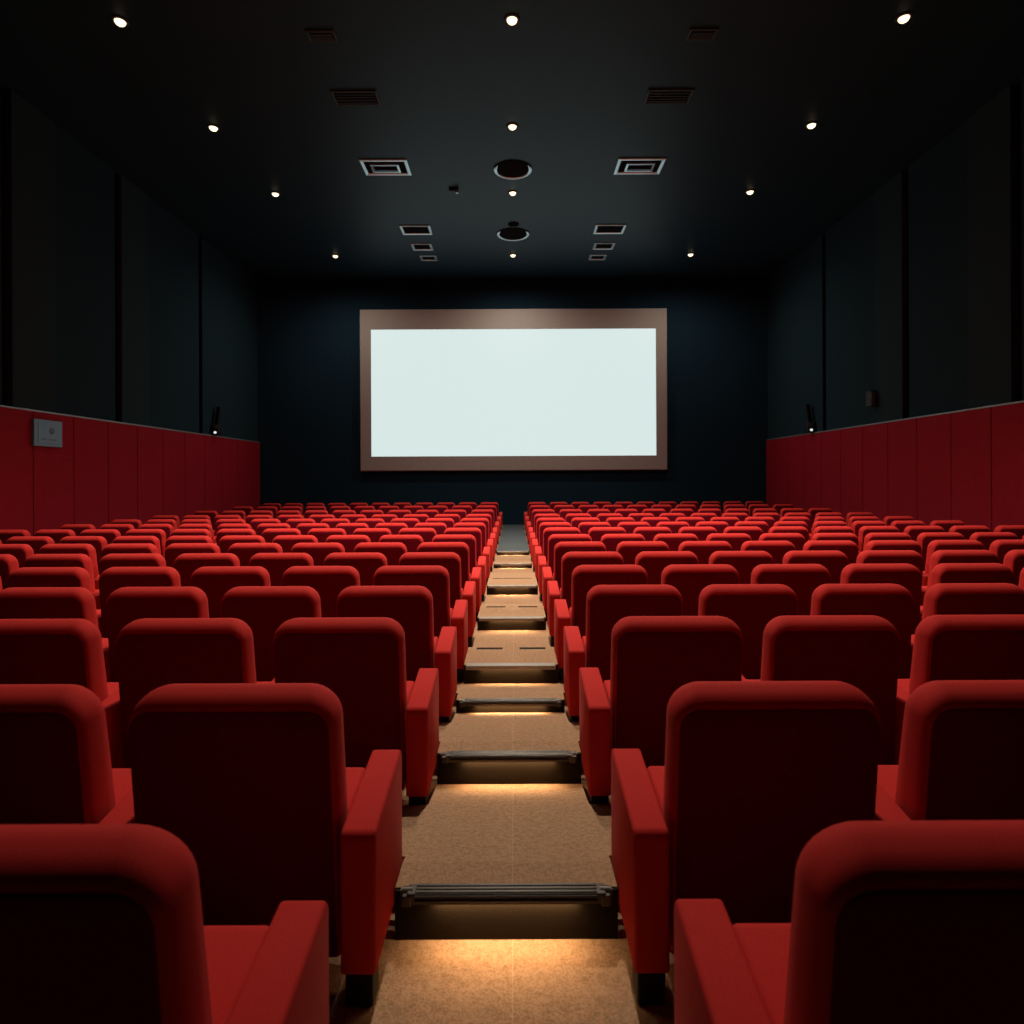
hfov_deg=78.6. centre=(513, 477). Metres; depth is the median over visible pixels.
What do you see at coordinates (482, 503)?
chair
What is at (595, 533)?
chair
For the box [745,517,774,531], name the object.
chair
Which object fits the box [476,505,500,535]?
chair
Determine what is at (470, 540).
chair
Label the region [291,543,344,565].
chair
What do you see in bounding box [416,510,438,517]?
chair
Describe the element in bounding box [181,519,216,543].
chair
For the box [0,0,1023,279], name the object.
ceiling
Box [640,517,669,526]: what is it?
chair
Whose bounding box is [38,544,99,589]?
chair
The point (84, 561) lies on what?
chair
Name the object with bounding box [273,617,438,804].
chair
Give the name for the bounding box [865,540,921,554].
chair
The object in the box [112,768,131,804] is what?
cushion
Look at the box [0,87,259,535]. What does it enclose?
wall
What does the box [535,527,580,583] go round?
chair
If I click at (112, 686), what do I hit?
cushion
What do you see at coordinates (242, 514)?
chair
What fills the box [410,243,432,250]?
ceiling vent
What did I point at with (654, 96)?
ceiling vent
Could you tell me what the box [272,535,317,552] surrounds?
chair
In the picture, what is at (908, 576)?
chair
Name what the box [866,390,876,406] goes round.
wall speaker
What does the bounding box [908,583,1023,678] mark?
chair
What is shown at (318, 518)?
chair
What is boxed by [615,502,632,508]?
chair
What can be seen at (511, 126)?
recessed light
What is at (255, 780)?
chair
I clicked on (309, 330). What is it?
wall
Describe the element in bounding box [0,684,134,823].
chair
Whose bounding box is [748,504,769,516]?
chair
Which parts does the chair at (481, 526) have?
backrest, panel, armrest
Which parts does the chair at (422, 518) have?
backrest, panel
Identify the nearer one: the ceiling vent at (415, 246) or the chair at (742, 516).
the chair at (742, 516)
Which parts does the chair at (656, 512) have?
backrest, panel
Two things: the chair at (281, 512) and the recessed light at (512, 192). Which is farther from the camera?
the chair at (281, 512)
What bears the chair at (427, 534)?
on the floor
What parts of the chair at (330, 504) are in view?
backrest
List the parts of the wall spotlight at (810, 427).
arm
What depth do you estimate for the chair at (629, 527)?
12.37 m
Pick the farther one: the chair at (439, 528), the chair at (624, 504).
the chair at (624, 504)
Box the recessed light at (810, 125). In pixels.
[805,121,817,128]
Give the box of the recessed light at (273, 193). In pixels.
[270,191,280,196]
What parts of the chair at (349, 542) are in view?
panel, backrest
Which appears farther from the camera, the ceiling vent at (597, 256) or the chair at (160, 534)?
the ceiling vent at (597, 256)
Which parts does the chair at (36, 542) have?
panel, backrest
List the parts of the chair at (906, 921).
armrest, backrest, panel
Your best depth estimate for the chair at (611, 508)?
19.93 m
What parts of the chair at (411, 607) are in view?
panel, backrest, armrest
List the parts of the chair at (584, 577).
armrest, backrest, panel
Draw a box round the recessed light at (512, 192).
[508,190,517,195]
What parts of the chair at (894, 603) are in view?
backrest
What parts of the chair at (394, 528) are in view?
panel, backrest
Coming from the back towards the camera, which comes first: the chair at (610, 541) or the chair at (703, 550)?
the chair at (610, 541)
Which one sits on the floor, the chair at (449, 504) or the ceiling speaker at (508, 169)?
the chair at (449, 504)
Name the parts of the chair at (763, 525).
backrest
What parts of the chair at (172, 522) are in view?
panel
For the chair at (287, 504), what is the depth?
22.33 m
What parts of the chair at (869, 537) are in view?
panel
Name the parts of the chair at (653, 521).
backrest, panel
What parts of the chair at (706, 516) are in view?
backrest, panel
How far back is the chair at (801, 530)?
10.69 m
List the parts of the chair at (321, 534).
panel, backrest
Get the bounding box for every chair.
[0,530,30,543]
[0,544,33,567]
[0,554,18,589]
[0,587,110,681]
[0,619,124,767]
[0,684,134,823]
[0,824,328,1023]
[5,536,54,553]
[7,567,102,637]
[24,554,100,609]
[34,529,75,543]
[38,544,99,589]
[59,536,106,574]
[60,524,95,535]
[80,529,120,544]
[99,524,134,535]
[99,553,165,574]
[99,567,180,637]
[102,543,157,557]
[106,587,208,681]
[111,519,141,528]
[112,536,160,554]
[116,618,274,767]
[125,529,165,558]
[128,683,401,1006]
[139,524,173,539]
[146,519,176,529]
[151,515,179,528]
[165,536,212,547]
[165,543,219,567]
[171,529,210,537]
[174,553,239,586]
[178,524,216,544]
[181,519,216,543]
[183,515,214,536]
[190,566,270,617]
[193,511,217,530]
[214,515,241,535]
[216,519,245,540]
[216,529,255,545]
[217,523,251,531]
[219,535,264,552]
[221,511,245,520]
[221,586,320,681]
[228,543,282,565]
[232,506,252,516]
[246,515,272,525]
[249,510,272,516]
[249,553,313,585]
[251,519,280,534]
[256,506,277,518]
[257,523,290,535]
[262,503,280,510]
[262,528,300,542]
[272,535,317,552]
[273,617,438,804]
[277,510,300,516]
[277,515,303,522]
[281,506,304,518]
[282,566,359,617]
[284,503,304,517]
[286,519,314,528]
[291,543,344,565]
[296,523,329,534]
[305,506,325,511]
[305,510,327,518]
[306,503,324,506]
[307,528,345,542]
[309,515,334,522]
[321,518,349,527]
[324,552,386,585]
[325,535,370,552]
[328,503,345,514]
[330,506,350,514]
[332,510,355,518]
[336,523,368,534]
[337,586,456,721]
[340,514,365,522]
[350,503,367,509]
[353,528,390,541]
[354,506,374,513]
[354,542,406,565]
[355,518,384,527]
[360,510,383,517]
[371,503,389,509]
[372,514,397,522]
[373,565,467,680]
[375,523,407,534]
[379,506,398,513]
[379,535,422,551]
[388,510,410,517]
[390,518,419,527]
[393,503,411,509]
[398,528,436,541]
[399,552,475,646]
[403,506,423,513]
[403,514,428,522]
[414,523,446,534]
[415,503,432,509]
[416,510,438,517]
[417,542,481,621]
[425,518,453,527]
[428,506,447,513]
[432,534,485,601]
[434,514,459,524]
[437,502,454,509]
[443,510,466,520]
[444,528,489,584]
[452,505,471,514]
[453,522,492,571]
[459,502,476,509]
[460,518,495,561]
[466,514,496,552]
[471,509,498,543]
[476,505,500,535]
[480,502,501,529]
[524,502,545,525]
[525,505,549,535]
[527,509,554,543]
[529,514,559,552]
[530,518,564,560]
[532,522,571,571]
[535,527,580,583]
[538,534,591,600]
[542,541,605,620]
[547,551,623,645]
[550,502,567,509]
[554,505,573,513]
[554,565,647,680]
[559,509,581,519]
[564,584,682,721]
[565,513,590,523]
[571,502,589,508]
[571,517,599,527]
[578,505,598,512]
[578,522,610,533]
[579,616,742,803]
[587,509,609,517]
[588,527,625,541]
[593,502,610,508]
[597,513,622,521]
[601,534,644,551]
[603,505,622,512]
[606,517,634,526]
[611,681,879,1005]
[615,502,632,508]
[615,509,637,516]
[616,541,668,564]
[617,522,649,533]
[627,505,647,512]
[628,513,653,521]
[633,527,671,540]
[635,551,697,584]
[637,502,654,508]
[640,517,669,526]
[642,509,665,516]
[651,505,671,512]
[653,533,697,550]
[656,522,689,533]
[658,501,676,508]
[659,513,685,521]
[661,564,738,615]
[670,509,693,516]
[674,820,1023,1023]
[675,504,695,512]
[675,517,704,526]
[678,527,716,540]
[678,541,731,563]
[680,501,698,512]
[690,513,716,520]
[695,521,728,532]
[697,508,720,516]
[698,584,797,678]
[700,504,720,509]
[702,501,719,504]
[706,533,751,550]
[709,551,772,583]
[710,517,739,526]
[721,501,741,515]
[721,504,744,516]
[722,513,748,520]
[723,526,762,540]
[725,508,748,515]
[734,521,767,533]
[741,541,794,563]
[742,615,899,764]
[745,501,763,508]
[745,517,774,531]
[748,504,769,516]
[751,564,830,614]
[752,508,776,516]
[753,513,779,521]
[759,533,804,550]
[768,526,807,542]
[773,504,793,514]
[773,521,807,529]
[779,516,809,539]
[780,508,804,517]
[782,550,847,583]
[784,512,811,533]
[803,540,858,564]
[808,508,831,527]
[808,521,846,540]
[809,516,844,540]
[810,584,913,678]
[811,512,842,533]
[811,533,857,545]
[813,526,853,534]
[840,563,921,634]
[846,512,873,525]
[848,516,879,526]
[851,521,885,536]
[856,550,922,590]
[858,526,898,553]
[863,533,911,550]
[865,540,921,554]
[875,680,1023,820]
[883,516,914,525]
[890,521,925,532]
[892,614,1023,764]
[904,526,944,541]
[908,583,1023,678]
[917,532,964,570]
[919,563,1013,622]
[920,550,998,605]
[922,540,984,585]
[929,520,964,531]
[949,525,990,539]
[969,532,1018,549]
[989,540,1023,563]
[994,525,1023,539]
[1003,550,1023,585]
[1018,567,1023,589]
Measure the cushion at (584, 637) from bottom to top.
0.205 m
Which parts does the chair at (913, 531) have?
backrest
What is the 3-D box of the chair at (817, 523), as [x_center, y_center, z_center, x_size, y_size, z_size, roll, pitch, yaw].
[6.219,1.344,12.615,0.778,0.978,0.510,0,0,0]
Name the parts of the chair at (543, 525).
armrest, panel, backrest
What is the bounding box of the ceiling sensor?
[449,188,458,193]
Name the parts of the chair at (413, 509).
backrest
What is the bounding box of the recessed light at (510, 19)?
[504,14,519,25]
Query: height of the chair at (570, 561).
0.978 m
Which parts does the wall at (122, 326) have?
acoustic panel, acoustic panel, cap rail, acoustic panel, acoustic panel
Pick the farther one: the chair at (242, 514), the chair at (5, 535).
the chair at (242, 514)
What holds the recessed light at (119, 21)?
in the ceiling
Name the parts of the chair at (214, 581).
backrest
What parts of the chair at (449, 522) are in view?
panel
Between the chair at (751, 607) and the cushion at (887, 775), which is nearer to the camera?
the cushion at (887, 775)
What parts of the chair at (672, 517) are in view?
backrest, panel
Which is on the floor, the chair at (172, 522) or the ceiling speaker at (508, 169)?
the chair at (172, 522)
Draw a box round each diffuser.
[370,163,400,172]
[624,162,654,171]
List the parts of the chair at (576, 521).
panel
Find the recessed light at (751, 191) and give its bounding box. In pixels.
[745,189,754,194]
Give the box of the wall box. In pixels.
[31,419,61,447]
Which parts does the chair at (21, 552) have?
panel, backrest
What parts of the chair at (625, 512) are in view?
backrest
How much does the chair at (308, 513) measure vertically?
0.978 m
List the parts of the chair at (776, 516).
backrest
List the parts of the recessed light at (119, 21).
bulb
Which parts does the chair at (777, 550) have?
backrest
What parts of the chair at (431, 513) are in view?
backrest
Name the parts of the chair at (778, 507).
backrest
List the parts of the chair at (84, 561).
panel, backrest, armrest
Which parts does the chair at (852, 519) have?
panel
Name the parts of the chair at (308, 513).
backrest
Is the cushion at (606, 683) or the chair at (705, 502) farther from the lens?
the chair at (705, 502)
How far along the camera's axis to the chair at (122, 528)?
12.37 m
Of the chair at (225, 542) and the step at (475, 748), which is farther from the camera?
the chair at (225, 542)
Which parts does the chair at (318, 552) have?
backrest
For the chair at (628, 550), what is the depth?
7.71 m
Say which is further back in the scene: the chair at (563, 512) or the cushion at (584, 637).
the chair at (563, 512)
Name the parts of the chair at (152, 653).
backrest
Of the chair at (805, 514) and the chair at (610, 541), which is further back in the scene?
the chair at (805, 514)
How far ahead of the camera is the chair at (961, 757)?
1.95 m
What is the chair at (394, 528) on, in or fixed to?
on the floor
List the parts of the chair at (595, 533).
backrest, panel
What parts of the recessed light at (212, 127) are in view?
bulb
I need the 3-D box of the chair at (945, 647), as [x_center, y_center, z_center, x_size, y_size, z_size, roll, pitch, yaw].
[2.318,1.185,3.339,0.778,0.978,0.510,0,0,0]
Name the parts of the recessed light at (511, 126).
bulb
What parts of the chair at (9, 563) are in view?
panel, backrest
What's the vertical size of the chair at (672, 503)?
0.978 m
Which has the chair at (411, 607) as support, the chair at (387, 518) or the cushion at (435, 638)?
the cushion at (435, 638)
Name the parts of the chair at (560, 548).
armrest, backrest, panel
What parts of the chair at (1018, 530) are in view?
backrest, panel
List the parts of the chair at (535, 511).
armrest, panel, backrest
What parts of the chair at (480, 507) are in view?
backrest, panel, armrest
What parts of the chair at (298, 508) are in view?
panel, backrest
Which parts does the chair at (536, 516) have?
armrest, backrest, panel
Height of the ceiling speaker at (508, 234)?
0.051 m
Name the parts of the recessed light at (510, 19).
bulb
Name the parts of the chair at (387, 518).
panel, backrest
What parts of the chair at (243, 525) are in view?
panel, backrest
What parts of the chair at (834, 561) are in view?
backrest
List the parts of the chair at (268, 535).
panel, backrest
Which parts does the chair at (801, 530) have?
backrest, panel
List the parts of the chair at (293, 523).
backrest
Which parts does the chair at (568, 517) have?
panel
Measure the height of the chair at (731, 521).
0.978 m
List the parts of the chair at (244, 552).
backrest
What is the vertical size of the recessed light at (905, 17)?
0.076 m
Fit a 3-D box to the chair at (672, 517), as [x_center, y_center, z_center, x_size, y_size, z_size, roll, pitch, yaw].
[3.879,1.363,15.735,0.778,0.978,0.510,0,0,0]
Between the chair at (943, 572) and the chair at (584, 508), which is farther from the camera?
the chair at (584, 508)
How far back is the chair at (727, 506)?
19.93 m
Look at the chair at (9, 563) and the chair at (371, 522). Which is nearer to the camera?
the chair at (9, 563)
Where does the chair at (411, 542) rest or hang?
on the floor
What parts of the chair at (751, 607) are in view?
backrest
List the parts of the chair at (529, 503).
panel, backrest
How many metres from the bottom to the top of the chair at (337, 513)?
0.978 m
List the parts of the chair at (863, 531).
panel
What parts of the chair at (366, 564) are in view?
backrest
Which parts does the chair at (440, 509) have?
backrest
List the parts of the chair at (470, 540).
panel, backrest, armrest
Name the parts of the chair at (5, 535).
panel, backrest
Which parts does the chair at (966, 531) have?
backrest, panel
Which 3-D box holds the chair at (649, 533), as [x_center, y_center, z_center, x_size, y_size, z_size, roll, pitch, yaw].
[2.319,1.331,10.935,0.778,0.978,0.510,0,0,0]
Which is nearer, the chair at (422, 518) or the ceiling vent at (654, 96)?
the ceiling vent at (654, 96)
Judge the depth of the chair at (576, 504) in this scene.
22.33 m
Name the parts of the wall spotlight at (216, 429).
arm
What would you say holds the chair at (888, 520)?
on the floor
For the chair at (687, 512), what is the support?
on the floor
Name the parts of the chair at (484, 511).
backrest, panel, armrest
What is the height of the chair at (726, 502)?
0.978 m
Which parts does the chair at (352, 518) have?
panel, backrest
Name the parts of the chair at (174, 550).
backrest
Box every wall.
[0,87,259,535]
[257,278,767,524]
[766,75,1023,531]
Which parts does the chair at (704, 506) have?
panel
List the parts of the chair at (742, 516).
backrest, panel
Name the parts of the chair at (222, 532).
backrest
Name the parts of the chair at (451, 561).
panel, backrest, armrest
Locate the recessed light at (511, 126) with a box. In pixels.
[506,123,518,129]
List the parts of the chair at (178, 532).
panel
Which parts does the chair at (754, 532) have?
backrest, panel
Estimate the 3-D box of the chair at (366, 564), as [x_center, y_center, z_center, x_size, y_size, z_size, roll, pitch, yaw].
[-1.595,1.271,6.735,0.778,0.978,0.510,0,0,0]
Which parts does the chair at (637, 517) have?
backrest, panel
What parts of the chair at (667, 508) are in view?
backrest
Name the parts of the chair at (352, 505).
panel, backrest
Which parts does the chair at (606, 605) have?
armrest, backrest, panel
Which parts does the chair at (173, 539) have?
panel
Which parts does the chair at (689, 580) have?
backrest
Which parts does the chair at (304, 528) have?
panel, backrest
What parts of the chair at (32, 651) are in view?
panel, backrest, armrest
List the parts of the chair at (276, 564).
backrest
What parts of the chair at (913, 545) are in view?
backrest, panel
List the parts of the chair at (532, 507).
armrest, panel, backrest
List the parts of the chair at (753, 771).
armrest, backrest, panel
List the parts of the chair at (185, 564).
backrest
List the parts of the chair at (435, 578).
panel, backrest, armrest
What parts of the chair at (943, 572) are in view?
armrest, backrest, panel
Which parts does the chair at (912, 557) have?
backrest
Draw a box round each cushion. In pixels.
[107,682,118,695]
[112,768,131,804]
[204,925,268,1023]
[346,767,364,812]
[406,681,413,703]
[434,637,437,652]
[582,636,585,651]
[603,680,609,704]
[647,766,664,814]
[732,923,790,1023]
[877,765,898,801]
[897,679,909,692]
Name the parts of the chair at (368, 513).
panel, backrest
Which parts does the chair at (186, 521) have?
panel, backrest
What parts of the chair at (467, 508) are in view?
backrest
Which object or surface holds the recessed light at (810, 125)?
in the ceiling
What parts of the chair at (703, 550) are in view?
backrest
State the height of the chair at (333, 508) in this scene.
0.978 m
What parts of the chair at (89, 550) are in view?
panel, armrest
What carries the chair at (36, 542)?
on the floor
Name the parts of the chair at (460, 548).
panel, backrest, armrest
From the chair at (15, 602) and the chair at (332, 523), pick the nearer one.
the chair at (15, 602)
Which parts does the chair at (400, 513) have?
backrest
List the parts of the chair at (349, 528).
panel, backrest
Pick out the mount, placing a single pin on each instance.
(512, 224)
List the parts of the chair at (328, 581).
backrest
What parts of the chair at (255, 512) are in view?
panel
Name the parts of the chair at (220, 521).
panel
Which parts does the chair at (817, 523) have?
panel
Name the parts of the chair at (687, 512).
backrest, panel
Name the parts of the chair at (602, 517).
backrest, panel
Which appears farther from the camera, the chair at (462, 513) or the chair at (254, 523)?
the chair at (462, 513)
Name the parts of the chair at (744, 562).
backrest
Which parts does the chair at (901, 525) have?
backrest, panel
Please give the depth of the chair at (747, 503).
22.33 m
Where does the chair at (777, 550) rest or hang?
on the floor
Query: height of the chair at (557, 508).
0.978 m
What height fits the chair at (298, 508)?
0.978 m
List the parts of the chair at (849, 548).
backrest, panel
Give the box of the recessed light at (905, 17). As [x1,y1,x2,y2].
[894,12,913,23]
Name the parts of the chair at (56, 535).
panel, backrest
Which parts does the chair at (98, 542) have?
backrest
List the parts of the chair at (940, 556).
armrest, backrest, panel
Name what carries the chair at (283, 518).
on the floor
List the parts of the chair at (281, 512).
panel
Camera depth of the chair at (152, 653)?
3.10 m
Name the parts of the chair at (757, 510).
panel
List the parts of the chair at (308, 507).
panel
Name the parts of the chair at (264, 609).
backrest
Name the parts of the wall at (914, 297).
acoustic panel, acoustic panel, cap rail, acoustic panel, acoustic panel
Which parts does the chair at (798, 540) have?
backrest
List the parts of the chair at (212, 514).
backrest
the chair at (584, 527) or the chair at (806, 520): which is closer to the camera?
the chair at (584, 527)
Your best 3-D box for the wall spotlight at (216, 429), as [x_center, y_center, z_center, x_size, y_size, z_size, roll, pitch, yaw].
[-9.932,-1.909,20.901,0.260,0.968,0.399,0,0,0]
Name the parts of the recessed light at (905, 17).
bulb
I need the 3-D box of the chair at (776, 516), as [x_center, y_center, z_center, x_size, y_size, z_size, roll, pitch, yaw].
[6.219,1.352,15.735,0.778,0.978,0.510,0,0,0]
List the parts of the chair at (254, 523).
backrest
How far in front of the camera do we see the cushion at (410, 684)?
3.47 m
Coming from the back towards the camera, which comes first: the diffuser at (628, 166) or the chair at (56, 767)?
the diffuser at (628, 166)
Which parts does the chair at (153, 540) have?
panel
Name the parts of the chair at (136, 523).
panel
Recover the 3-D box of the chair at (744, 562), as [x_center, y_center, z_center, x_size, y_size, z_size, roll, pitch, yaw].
[2.319,1.254,6.735,0.778,0.978,0.510,0,0,0]
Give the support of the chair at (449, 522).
on the floor
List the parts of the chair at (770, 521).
backrest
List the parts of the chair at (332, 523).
panel, backrest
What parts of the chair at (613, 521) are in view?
backrest, panel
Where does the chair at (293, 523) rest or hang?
on the floor
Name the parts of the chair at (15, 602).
panel, backrest, armrest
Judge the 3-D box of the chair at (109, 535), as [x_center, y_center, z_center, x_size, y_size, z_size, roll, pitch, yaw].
[-7.055,1.372,10.935,0.778,0.978,0.510,0,0,0]
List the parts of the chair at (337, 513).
panel, backrest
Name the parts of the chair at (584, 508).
backrest, panel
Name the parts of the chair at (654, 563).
backrest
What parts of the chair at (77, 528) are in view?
panel, backrest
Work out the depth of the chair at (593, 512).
17.53 m
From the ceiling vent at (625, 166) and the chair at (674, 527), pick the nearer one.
the chair at (674, 527)
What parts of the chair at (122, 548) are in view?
panel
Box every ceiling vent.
[305,29,337,41]
[330,90,380,104]
[358,159,411,175]
[399,225,432,234]
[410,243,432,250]
[419,255,437,260]
[588,254,606,259]
[592,242,615,249]
[593,224,626,233]
[614,158,666,174]
[644,89,694,103]
[686,28,718,40]
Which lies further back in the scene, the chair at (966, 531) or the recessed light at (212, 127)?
the recessed light at (212, 127)
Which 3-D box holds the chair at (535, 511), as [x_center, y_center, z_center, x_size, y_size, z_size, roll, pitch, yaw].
[0.759,1.369,17.775,0.778,0.978,0.510,0,0,0]
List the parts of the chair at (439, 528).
backrest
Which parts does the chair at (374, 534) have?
panel, backrest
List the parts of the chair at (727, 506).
backrest, panel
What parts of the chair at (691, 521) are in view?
backrest, panel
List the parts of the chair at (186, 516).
backrest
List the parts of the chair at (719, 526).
backrest, panel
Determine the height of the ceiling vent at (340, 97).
0.040 m
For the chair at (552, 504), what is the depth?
22.33 m
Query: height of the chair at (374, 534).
0.978 m
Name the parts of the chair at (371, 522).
panel, backrest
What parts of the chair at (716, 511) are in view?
backrest, panel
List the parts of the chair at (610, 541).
backrest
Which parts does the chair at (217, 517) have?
backrest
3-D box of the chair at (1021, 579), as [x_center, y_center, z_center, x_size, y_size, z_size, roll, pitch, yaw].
[4.659,1.220,5.559,0.778,0.978,0.510,0,0,0]
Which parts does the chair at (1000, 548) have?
backrest, panel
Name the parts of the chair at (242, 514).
panel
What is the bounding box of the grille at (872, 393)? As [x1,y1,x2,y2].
[871,392,874,404]
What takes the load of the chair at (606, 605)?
on the floor
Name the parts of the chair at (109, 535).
panel, backrest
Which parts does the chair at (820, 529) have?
panel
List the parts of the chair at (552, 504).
backrest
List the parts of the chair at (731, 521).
backrest, panel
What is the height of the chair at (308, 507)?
0.978 m
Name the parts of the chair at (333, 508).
backrest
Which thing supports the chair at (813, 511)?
on the floor
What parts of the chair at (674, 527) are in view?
backrest, panel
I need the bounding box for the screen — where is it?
[360,308,666,470]
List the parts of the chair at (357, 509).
backrest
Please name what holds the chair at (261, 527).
on the floor
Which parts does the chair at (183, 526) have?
panel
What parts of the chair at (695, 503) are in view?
backrest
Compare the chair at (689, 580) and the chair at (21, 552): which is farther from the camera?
the chair at (21, 552)
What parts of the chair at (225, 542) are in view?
panel, backrest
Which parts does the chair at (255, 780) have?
panel, backrest, armrest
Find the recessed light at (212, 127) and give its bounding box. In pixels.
[206,124,219,131]
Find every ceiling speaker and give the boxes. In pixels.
[494,160,531,179]
[497,228,528,240]
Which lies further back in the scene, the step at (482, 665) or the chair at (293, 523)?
the chair at (293, 523)
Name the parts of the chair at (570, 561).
armrest, backrest, panel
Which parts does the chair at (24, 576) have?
panel, backrest, armrest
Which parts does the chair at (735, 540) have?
backrest, panel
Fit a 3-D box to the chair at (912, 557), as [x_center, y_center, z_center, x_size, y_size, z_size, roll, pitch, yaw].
[3.879,1.247,6.735,0.778,0.978,0.510,0,0,0]
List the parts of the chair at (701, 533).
backrest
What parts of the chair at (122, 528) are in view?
panel, backrest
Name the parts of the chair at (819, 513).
backrest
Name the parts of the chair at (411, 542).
backrest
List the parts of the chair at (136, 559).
panel, backrest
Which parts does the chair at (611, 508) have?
backrest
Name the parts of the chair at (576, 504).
backrest, panel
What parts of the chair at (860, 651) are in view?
backrest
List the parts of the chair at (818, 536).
backrest, panel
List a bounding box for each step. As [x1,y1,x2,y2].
[395,785,617,939]
[434,713,583,783]
[453,684,566,712]
[464,647,557,683]
[477,606,545,629]
[487,578,537,594]
[494,561,531,567]
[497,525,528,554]
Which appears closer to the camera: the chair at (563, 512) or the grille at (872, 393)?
the grille at (872, 393)
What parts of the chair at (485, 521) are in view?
backrest, panel, armrest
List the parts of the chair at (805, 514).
backrest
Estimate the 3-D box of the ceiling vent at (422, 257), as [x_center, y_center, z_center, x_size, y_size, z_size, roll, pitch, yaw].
[-3.034,-7.806,22.200,0.600,0.034,0.504,0,0,0]
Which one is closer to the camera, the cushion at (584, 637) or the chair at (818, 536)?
the cushion at (584, 637)
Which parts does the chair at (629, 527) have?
backrest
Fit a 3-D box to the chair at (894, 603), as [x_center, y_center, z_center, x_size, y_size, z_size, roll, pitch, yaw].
[2.319,1.214,4.455,0.778,0.978,0.510,0,0,0]
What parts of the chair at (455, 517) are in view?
panel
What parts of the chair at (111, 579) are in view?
backrest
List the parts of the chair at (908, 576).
backrest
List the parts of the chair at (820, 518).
backrest, panel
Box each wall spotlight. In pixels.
[211,407,221,435]
[805,404,815,432]
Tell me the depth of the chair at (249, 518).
15.49 m
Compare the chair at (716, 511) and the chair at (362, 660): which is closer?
the chair at (362, 660)
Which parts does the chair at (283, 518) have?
panel, backrest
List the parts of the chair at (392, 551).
backrest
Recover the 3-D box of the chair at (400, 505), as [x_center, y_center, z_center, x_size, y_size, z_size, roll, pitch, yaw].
[-3.934,1.373,22.575,0.778,0.978,0.510,0,0,0]
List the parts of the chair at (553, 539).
armrest, backrest, panel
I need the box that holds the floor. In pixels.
[329,525,673,1023]
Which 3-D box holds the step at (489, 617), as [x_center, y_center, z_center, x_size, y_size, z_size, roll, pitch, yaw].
[-0.026,1.692,7.534,0.792,0.162,0.700,0,0,0]
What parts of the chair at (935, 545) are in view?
armrest, panel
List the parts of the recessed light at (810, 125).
bulb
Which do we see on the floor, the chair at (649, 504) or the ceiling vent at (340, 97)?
the chair at (649, 504)
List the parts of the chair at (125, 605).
backrest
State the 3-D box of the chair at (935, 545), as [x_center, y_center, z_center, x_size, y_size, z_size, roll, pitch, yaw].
[5.439,1.260,7.959,0.778,0.978,0.510,0,0,0]
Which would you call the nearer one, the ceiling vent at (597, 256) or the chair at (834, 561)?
the chair at (834, 561)
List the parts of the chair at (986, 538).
backrest, panel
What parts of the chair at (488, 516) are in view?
backrest, panel, armrest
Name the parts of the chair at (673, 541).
backrest, panel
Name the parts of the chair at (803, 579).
backrest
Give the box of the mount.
[508,222,518,226]
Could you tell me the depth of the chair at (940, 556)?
6.49 m
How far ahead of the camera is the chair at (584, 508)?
19.93 m
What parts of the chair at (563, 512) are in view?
backrest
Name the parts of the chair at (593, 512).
backrest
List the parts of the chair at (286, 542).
panel, backrest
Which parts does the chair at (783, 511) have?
panel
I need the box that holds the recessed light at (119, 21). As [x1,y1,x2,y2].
[110,15,129,27]
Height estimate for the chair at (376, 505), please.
0.978 m
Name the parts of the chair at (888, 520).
panel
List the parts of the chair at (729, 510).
backrest, panel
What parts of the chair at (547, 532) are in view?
armrest, backrest, panel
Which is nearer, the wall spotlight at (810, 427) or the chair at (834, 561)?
the chair at (834, 561)
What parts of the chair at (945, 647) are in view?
armrest, backrest, panel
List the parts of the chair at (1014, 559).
backrest, panel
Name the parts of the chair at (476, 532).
panel, backrest, armrest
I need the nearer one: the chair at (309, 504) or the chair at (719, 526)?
the chair at (719, 526)
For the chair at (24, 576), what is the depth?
5.31 m
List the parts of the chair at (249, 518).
backrest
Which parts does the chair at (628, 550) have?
backrest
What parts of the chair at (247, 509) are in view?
backrest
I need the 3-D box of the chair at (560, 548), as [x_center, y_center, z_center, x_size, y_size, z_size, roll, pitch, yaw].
[0.759,1.280,7.959,0.778,0.978,0.510,0,0,0]
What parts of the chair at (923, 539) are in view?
backrest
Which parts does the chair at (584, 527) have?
backrest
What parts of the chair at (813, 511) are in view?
backrest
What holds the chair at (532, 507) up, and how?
on the floor
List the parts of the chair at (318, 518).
panel, backrest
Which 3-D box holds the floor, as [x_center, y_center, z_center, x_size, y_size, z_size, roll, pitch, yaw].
[-0.025,1.987,10.560,20.280,0.827,28.320,0,0,0]
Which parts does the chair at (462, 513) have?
backrest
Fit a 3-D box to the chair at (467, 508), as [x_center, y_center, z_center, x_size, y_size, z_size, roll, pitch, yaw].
[-1.595,1.368,20.175,0.778,0.978,0.510,0,0,0]
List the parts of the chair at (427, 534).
panel, backrest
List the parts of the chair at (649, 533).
backrest, panel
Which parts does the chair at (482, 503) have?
backrest, panel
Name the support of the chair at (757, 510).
on the floor
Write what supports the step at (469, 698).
on the floor
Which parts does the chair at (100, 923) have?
panel, backrest, armrest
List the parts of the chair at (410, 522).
panel, backrest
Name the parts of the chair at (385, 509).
backrest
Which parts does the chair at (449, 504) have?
backrest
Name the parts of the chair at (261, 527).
panel, backrest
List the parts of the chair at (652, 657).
armrest, backrest, panel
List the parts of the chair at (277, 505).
panel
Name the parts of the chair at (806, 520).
backrest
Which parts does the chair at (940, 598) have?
armrest, backrest, panel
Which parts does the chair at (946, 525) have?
backrest, panel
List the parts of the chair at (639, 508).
backrest, panel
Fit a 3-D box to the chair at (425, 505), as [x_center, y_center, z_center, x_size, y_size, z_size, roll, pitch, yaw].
[-3.155,1.369,22.575,0.778,0.978,0.510,0,0,0]
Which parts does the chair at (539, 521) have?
armrest, backrest, panel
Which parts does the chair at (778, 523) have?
backrest, panel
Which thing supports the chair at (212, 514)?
on the floor

